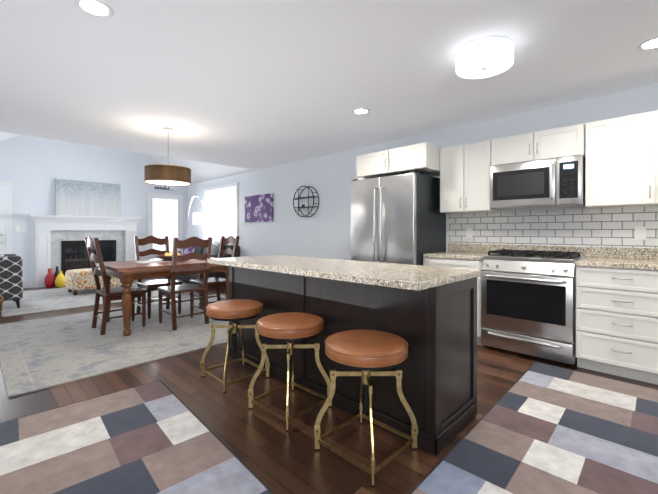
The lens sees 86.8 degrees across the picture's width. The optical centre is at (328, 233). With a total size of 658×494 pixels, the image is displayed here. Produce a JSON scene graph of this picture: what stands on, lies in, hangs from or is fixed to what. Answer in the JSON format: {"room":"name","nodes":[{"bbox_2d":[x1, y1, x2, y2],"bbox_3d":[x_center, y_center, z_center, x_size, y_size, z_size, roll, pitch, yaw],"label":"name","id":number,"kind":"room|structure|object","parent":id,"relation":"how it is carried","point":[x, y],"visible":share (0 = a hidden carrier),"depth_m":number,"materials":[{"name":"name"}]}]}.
{"room":"kitchen and living room","nodes":[
{"label":"kitchen and living room","id":0,"kind":"room"},
{"bbox_2d":[0,135,186,282],"bbox_3d":[-5.575,-0.787,8.082,0.120,3.840,4.780,0,0,44],"label":"wall","id":1,"kind":"structure","parent":0,"point":[32,168],"depth_m":7.58,"materials":[{"name":"blue paint"}]},
{"bbox_2d":[0,181,12,253],"bbox_3d":[-6.733,0.044,6.743,0.089,2.190,0.920,0,0,44],"label":"door frame","id":2,"kind":"structure","parent":1,"relation":"attached to","point":[5,217],"depth_m":7.01,"materials":[{"name":"white wood"}]},
{"bbox_2d":[16,226,20,231],"bbox_3d":[-6.386,-0.092,7.158,0.009,0.120,0.070,0,0,44],"label":"switch plate","id":3,"kind":"object","parent":1,"relation":"attached to","point":[18,228],"depth_m":7.16,"materials":[{"name":"white plastic"}]},
{"bbox_2d":[23,282,33,287],"bbox_3d":[-5.540,1.078,8.029,0.015,0.110,4.500,0,0,44],"label":"baseboard","id":4,"kind":"structure","parent":1,"relation":"attached to","point":[29,285],"depth_m":7.26,"materials":[{"name":"white"}]},
{"bbox_2d":[155,186,168,189],"bbox_3d":[-5.600,-1.191,7.964,0.004,0.089,4.060,0,0,44],"label":"decal","id":5,"kind":"object","parent":1,"relation":"attached to","point":[164,188],"visible":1,"depth_m":9.21,"materials":[{"name":"grey"}]},
{"bbox_2d":[146,193,182,258],"bbox_3d":[-4.337,-0.197,9.238,0.044,1.690,0.940,0,0,44],"label":"window","id":6,"kind":"structure","parent":1,"relation":"attached to","point":[164,215],"depth_m":9.22,"materials":[{"name":"white glass"}]},
{"bbox_2d":[0,277,657,493],"bbox_3d":[-2.224,1.209,2.558,12.640,0.100,8.040,0,0,44],"label":"floor","id":7,"kind":"structure","parent":0,"point":[269,451],"depth_m":2.26,"materials":[{"name":"brown wood"}]},
{"bbox_2d":[0,295,4,318],"bbox_3d":[-4.392,0.977,4.380,0.398,0.347,0.438,0,0,44],"label":"wicker basket","id":8,"kind":"object","parent":7,"relation":"on","point":[2,300],"visible":1,"depth_m":4.39,"materials":[{"name":"brown wicker"}]},
{"bbox_2d":[44,266,64,287],"bbox_3d":[-5.752,0.922,7.317,0.375,0.430,0.355,0,0,44],"label":"vases","id":9,"kind":"object","parent":7,"relation":"on","point":[55,279],"visible":0.94,"depth_m":7.24,"materials":[{"name":"red ceramic"}]},
{"bbox_2d":[29,215,141,287],"bbox_3d":[-5.452,0.374,7.968,0.220,1.520,2.120,0,0,44],"label":"fireplace","id":10,"kind":"object","parent":7,"relation":"on","point":[60,243],"visible":0.65,"depth_m":7.80,"materials":[{"name":"grey stone"}]},
{"bbox_2d":[55,179,120,216],"bbox_3d":[-5.500,-0.786,8.009,0.070,0.801,1.250,0,0,44],"label":"framed picture","id":11,"kind":"object","parent":10,"relation":"on","point":[79,198],"visible":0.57,"depth_m":7.96},
{"bbox_2d":[1,279,196,316],"bbox_3d":[-4.349,1.134,6.662,2.530,0.012,2.880,0,0,44],"label":"living room rug","id":12,"kind":"object","parent":7,"relation":"on","point":[44,300],"visible":0.48,"depth_m":5.87,"materials":[{"name":"grey carpet"}]},
{"bbox_2d":[0,254,22,307],"bbox_3d":[-5.224,0.595,5.214,0.802,1.076,0.902,0,0,44],"label":"armchair","id":13,"kind":"object","parent":12,"relation":"on","point":[11,276],"visible":1,"depth_m":5.17,"materials":[{"name":"fabric"}]},
{"bbox_2d":[65,268,132,294],"bbox_3d":[-4.482,0.908,6.818,0.630,0.437,1.030,0,0,44],"label":"ottoman","id":14,"kind":"object","parent":12,"relation":"on","point":[77,279],"visible":0.56,"depth_m":6.41,"materials":[{"name":"fabric"}]},
{"bbox_2d":[0,294,228,397],"bbox_3d":[-2.151,1.144,4.475,2.670,0.012,3.050,0,0,44],"label":"dining rug","id":15,"kind":"object","parent":7,"relation":"on","point":[40,354],"visible":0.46,"depth_m":3.61,"materials":[{"name":"grey carpet"}]},
{"bbox_2d":[84,237,146,334],"bbox_3d":[-2.551,0.587,4.176,0.464,1.099,0.552,0,0,44],"label":"chair","id":16,"kind":"object","parent":15,"relation":"on","point":[111,294],"visible":0.96,"depth_m":4.06,"materials":[{"name":"brown wood"}]},
{"bbox_2d":[134,236,181,318],"bbox_3d":[-2.409,0.583,4.912,0.552,1.099,0.464,0,0,44],"label":"chair","id":17,"kind":"object","parent":15,"relation":"on","point":[151,285],"visible":0.71,"depth_m":4.90,"materials":[{"name":"brown wood"}]},
{"bbox_2d":[95,257,228,335],"bbox_3d":[-2.111,0.755,4.630,1.070,0.764,1.510,0,0,44],"label":"dining table","id":18,"kind":"object","parent":15,"relation":"on","point":[126,273],"visible":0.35,"depth_m":4.06,"materials":[{"name":"brown wood"}]},
{"bbox_2d":[134,252,195,263],"bbox_3d":[-2.134,0.313,4.740,0.400,0.117,0.900,0,0,44],"label":"place settings","id":19,"kind":"object","parent":18,"relation":"on","point":[166,257],"visible":0.46,"depth_m":4.58,"materials":[{"name":"white ceramic"}]},
{"bbox_2d":[157,236,211,330],"bbox_3d":[-1.806,0.586,4.353,0.552,1.099,0.464,0,0,44],"label":"chair","id":20,"kind":"object","parent":15,"relation":"on","point":[171,290],"visible":0.98,"depth_m":4.23,"materials":[{"name":"brown wood"}]},
{"bbox_2d":[189,235,238,309],"bbox_3d":[-1.671,0.582,5.081,0.464,1.099,0.552,0,0,44],"label":"chair","id":21,"kind":"object","parent":15,"relation":"on","point":[216,282],"visible":0.5,"depth_m":5.10,"materials":[{"name":"brown wood"}]},
{"bbox_2d":[0,380,274,493],"bbox_3d":[-1.093,1.159,1.243,1.664,0.012,2.504,0,0,-42],"label":"rug","id":22,"kind":"object","parent":7,"relation":"on","point":[158,437],"visible":1,"depth_m":1.84,"materials":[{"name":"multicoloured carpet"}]},
{"bbox_2d":[186,196,214,238],"bbox_3d":[-3.266,0.117,8.366,2.260,2.029,0.780,0,0,44],"label":"arc floor lamp","id":23,"kind":"object","parent":7,"relation":"on","point":[203,218],"visible":0.79,"depth_m":7.44,"materials":[{"name":"white metal"}]},
{"bbox_2d":[165,243,239,280],"bbox_3d":[-2.994,0.667,8.075,2.100,0.907,0.880,0,0,44],"label":"sofa","id":24,"kind":"object","parent":7,"relation":"on","point":[214,249],"visible":0.12,"depth_m":7.57,"materials":[{"name":"grey fabric"}]},
{"bbox_2d":[200,299,269,392],"bbox_3d":[-0.755,0.858,2.798,0.445,0.601,0.445,0,0,-44],"label":"stool","id":25,"kind":"object","parent":7,"relation":"on","point":[233,311],"visible":1,"depth_m":2.74,"materials":[{"name":"brown leather"}]},
{"bbox_2d":[248,312,331,431],"bbox_3d":[-0.257,0.860,2.313,0.445,0.601,0.445,0,0,42],"label":"stool","id":26,"kind":"object","parent":7,"relation":"on","point":[289,328],"visible":0.94,"depth_m":2.25,"materials":[{"name":"brown leather"}]},
{"bbox_2d":[228,267,480,454],"bbox_3d":[0.017,0.716,2.788,2.134,0.884,0.631,0,0,44],"label":"kitchen island","id":27,"kind":"object","parent":7,"relation":"on","point":[428,314],"depth_m":2.12,"materials":[{"name":"brown wood"}]},
{"bbox_2d":[207,255,480,290],"bbox_3d":[-0.067,0.254,2.709,2.156,0.040,0.790,0,0,44],"label":"island countertop","id":28,"kind":"structure","parent":27,"relation":"on","point":[404,277],"depth_m":2.27,"materials":[{"name":"beige stone"}]},
{"bbox_2d":[314,329,417,486],"bbox_3d":[0.199,0.862,1.870,0.445,0.601,0.445,0,0,44],"label":"stool","id":29,"kind":"object","parent":7,"relation":"on","point":[368,353],"visible":1,"depth_m":1.81,"materials":[{"name":"brown leather"}]},
{"bbox_2d":[351,171,445,265],"bbox_3d":[0.848,0.232,4.385,0.920,1.838,0.831,0,0,44],"label":"refrigerator","id":30,"kind":"object","parent":7,"relation":"on","point":[399,219],"visible":0.42,"depth_m":4.06,"materials":[{"name":"silver metal"}]},
{"bbox_2d":[423,257,483,345],"bbox_3d":[1.502,0.710,3.934,0.630,0.884,0.624,0,0,44],"label":"base cabinet","id":31,"kind":"object","parent":7,"relation":"on","point":[427,261],"depth_m":3.59,"materials":[{"name":"white paint"}]},
{"bbox_2d":[408,362,657,493],"bbox_3d":[1.611,1.157,1.690,1.624,0.012,2.382,0,0,44],"label":"rug","id":32,"kind":"object","parent":7,"relation":"on","point":[539,428],"visible":1,"depth_m":1.91,"materials":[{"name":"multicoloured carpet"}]},
{"bbox_2d":[481,249,585,364],"bbox_3d":[1.980,0.666,3.407,0.770,0.978,0.657,0,0,44],"label":"gas range","id":33,"kind":"object","parent":7,"relation":"on","point":[528,302],"visible":1,"depth_m":3.19,"materials":[{"name":"silver metal"}]},
{"bbox_2d":[575,266,657,384],"bbox_3d":[2.531,0.715,2.933,0.660,0.884,0.624,0,0,44],"label":"base cabinet","id":34,"kind":"object","parent":7,"relation":"on","point":[616,321],"depth_m":2.75,"materials":[{"name":"white paint"}]},
{"bbox_2d":[423,243,657,269],"bbox_3d":[2.531,0.203,2.925,3.500,0.140,0.633,0,0,44],"label":"countertop","id":35,"kind":"structure","parent":34,"relation":"on","point":[631,258],"depth_m":3.30,"materials":[{"name":"stone"}]},
{"bbox_2d":[0,0,657,183],"bbox_3d":[-2.224,-2.041,2.543,12.640,1.480,8.040,0,0,44],"label":"ceiling","id":36,"kind":"structure","parent":0,"point":[258,84],"depth_m":2.78,"materials":[{"name":"white paint"}]},
{"bbox_2d":[74,0,113,17],"bbox_3d":[-1.346,-1.294,2.000,0.189,0.007,0.189,0,0,-1],"label":"recessed light","id":37,"kind":"object","parent":36,"relation":"in","point":[99,8],"depth_m":2.00,"materials":[{"name":"white"}]},
{"bbox_2d":[144,127,190,185],"bbox_3d":[-2.016,-0.966,4.368,0.542,0.685,0.542,0,0,44],"label":"drum pendant light","id":38,"kind":"object","parent":36,"relation":"hanging from","point":[165,175],"visible":1,"depth_m":4.18,"materials":[{"name":"brown fabric"}]},
{"bbox_2d":[352,108,369,113],"bbox_3d":[0.341,-1.303,3.721,0.189,0.007,0.189,0,0,-1],"label":"recessed light","id":39,"kind":"object","parent":36,"relation":"in","point":[358,110],"depth_m":3.72,"materials":[{"name":"white"}]},
{"bbox_2d":[456,35,513,78],"bbox_3d":[1.094,-1.230,2.458,0.372,0.140,0.372,0,0,44],"label":"flush-mount ceiling light","id":40,"kind":"object","parent":36,"relation":"attached to","point":[485,56],"visible":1,"depth_m":2.36,"materials":[{"name":"white glass"}]},
{"bbox_2d":[637,37,657,50],"bbox_3d":[2.227,-1.296,2.375,0.189,0.007,0.189,0,0,-1],"label":"recessed light","id":41,"kind":"object","parent":36,"relation":"in","point":[652,43],"depth_m":2.39,"materials":[{"name":"white"}]},
{"bbox_2d":[187,84,657,259],"bbox_3d":[0.537,-0.084,5.391,12.640,2.460,0.120,0,0,44],"label":"wall","id":42,"kind":"structure","parent":0,"point":[324,231],"depth_m":5.82,"materials":[{"name":"blue paint"}]},
{"bbox_2d":[202,182,238,242],"bbox_3d":[-2.628,-0.458,8.352,1.670,1.360,0.044,0,0,44],"label":"window","id":43,"kind":"structure","parent":42,"relation":"attached to","point":[221,202],"depth_m":8.28,"materials":[{"name":"white glass"}]},
{"bbox_2d":[245,193,273,222],"bbox_3d":[-1.462,-0.513,7.220,0.980,0.560,0.038,0,0,44],"label":"framed picture","id":44,"kind":"object","parent":42,"relation":"attached to","point":[259,208],"visible":1,"depth_m":7.16,"materials":[{"name":"fabric"}]},
{"bbox_2d":[293,186,318,216],"bbox_3d":[-0.406,-0.558,6.126,0.548,0.548,0.138,0,0,44],"label":"wire shelf","id":45,"kind":"object","parent":42,"relation":"attached to","point":[306,205],"visible":0.98,"depth_m":6.09,"materials":[{"name":"black metal"}]},
{"bbox_2d":[356,151,391,178],"bbox_3d":[0.780,-0.878,4.615,0.564,0.284,0.645,0,0,44],"label":"upper cabinet","id":46,"kind":"object","parent":42,"relation":"attached to","point":[371,165],"depth_m":4.43,"materials":[{"name":"white paint"}]},
{"bbox_2d":[384,142,439,176],"bbox_3d":[1.107,-0.876,4.298,0.564,0.284,0.645,0,0,44],"label":"upper cabinet","id":47,"kind":"object","parent":42,"relation":"attached to","point":[423,158],"depth_m":4.05,"materials":[{"name":"white paint"}]},
{"bbox_2d":[436,146,455,213],"bbox_3d":[1.539,-0.618,4.087,0.341,0.750,0.345,0,0,44],"label":"upper cabinet","id":48,"kind":"object","parent":42,"relation":"attached to","point":[447,173],"depth_m":4.02,"materials":[{"name":"white paint"}]},
{"bbox_2d":[456,141,501,212],"bbox_3d":[1.707,-0.618,3.924,0.341,0.750,0.345,0,0,44],"label":"upper cabinet","id":49,"kind":"object","parent":42,"relation":"attached to","point":[472,169],"depth_m":3.82,"materials":[{"name":"white paint"}]},
{"bbox_2d":[488,134,523,166],"bbox_3d":[1.996,-0.849,3.642,0.454,0.285,0.345,0,0,44],"label":"upper cabinet","id":50,"kind":"object","parent":42,"relation":"attached to","point":[506,150],"depth_m":3.58,"materials":[{"name":"white paint"}]},
{"bbox_2d":[448,206,657,247],"bbox_3d":[2.746,-0.056,3.144,3.500,0.375,0.020,0,0,44],"label":"tile backsplash","id":51,"kind":"structure","parent":42,"relation":"attached to","point":[627,227],"depth_m":3.52,"materials":[{"name":"white tile"}]},
{"bbox_2d":[524,124,583,161],"bbox_3d":[2.244,-0.848,3.401,0.454,0.285,0.345,0,0,44],"label":"upper cabinet","id":52,"kind":"object","parent":42,"relation":"attached to","point":[569,140],"depth_m":3.28,"materials":[{"name":"white paint"}]},
{"bbox_2d":[490,154,584,209],"bbox_3d":[2.082,-0.481,3.485,0.790,0.443,0.453,0,0,44],"label":"microwave","id":53,"kind":"object","parent":52,"relation":"attached to","point":[557,182],"visible":0.98,"depth_m":3.32,"materials":[{"name":"silver metal"}]},
{"bbox_2d":[584,113,643,207],"bbox_3d":[2.595,-0.614,3.061,0.516,0.750,0.345,0,0,44],"label":"upper cabinet","id":54,"kind":"object","parent":42,"relation":"attached to","point":[620,154],"depth_m":2.98,"materials":[{"name":"white paint"}]},
{"bbox_2d":[644,111,657,205],"bbox_3d":[2.909,-0.612,2.755,0.575,0.750,0.345,0,0,44],"label":"upper cabinet","id":55,"kind":"object","parent":42,"relation":"attached to","point":[650,118],"depth_m":2.81,"materials":[{"name":"white paint"}]}
]}

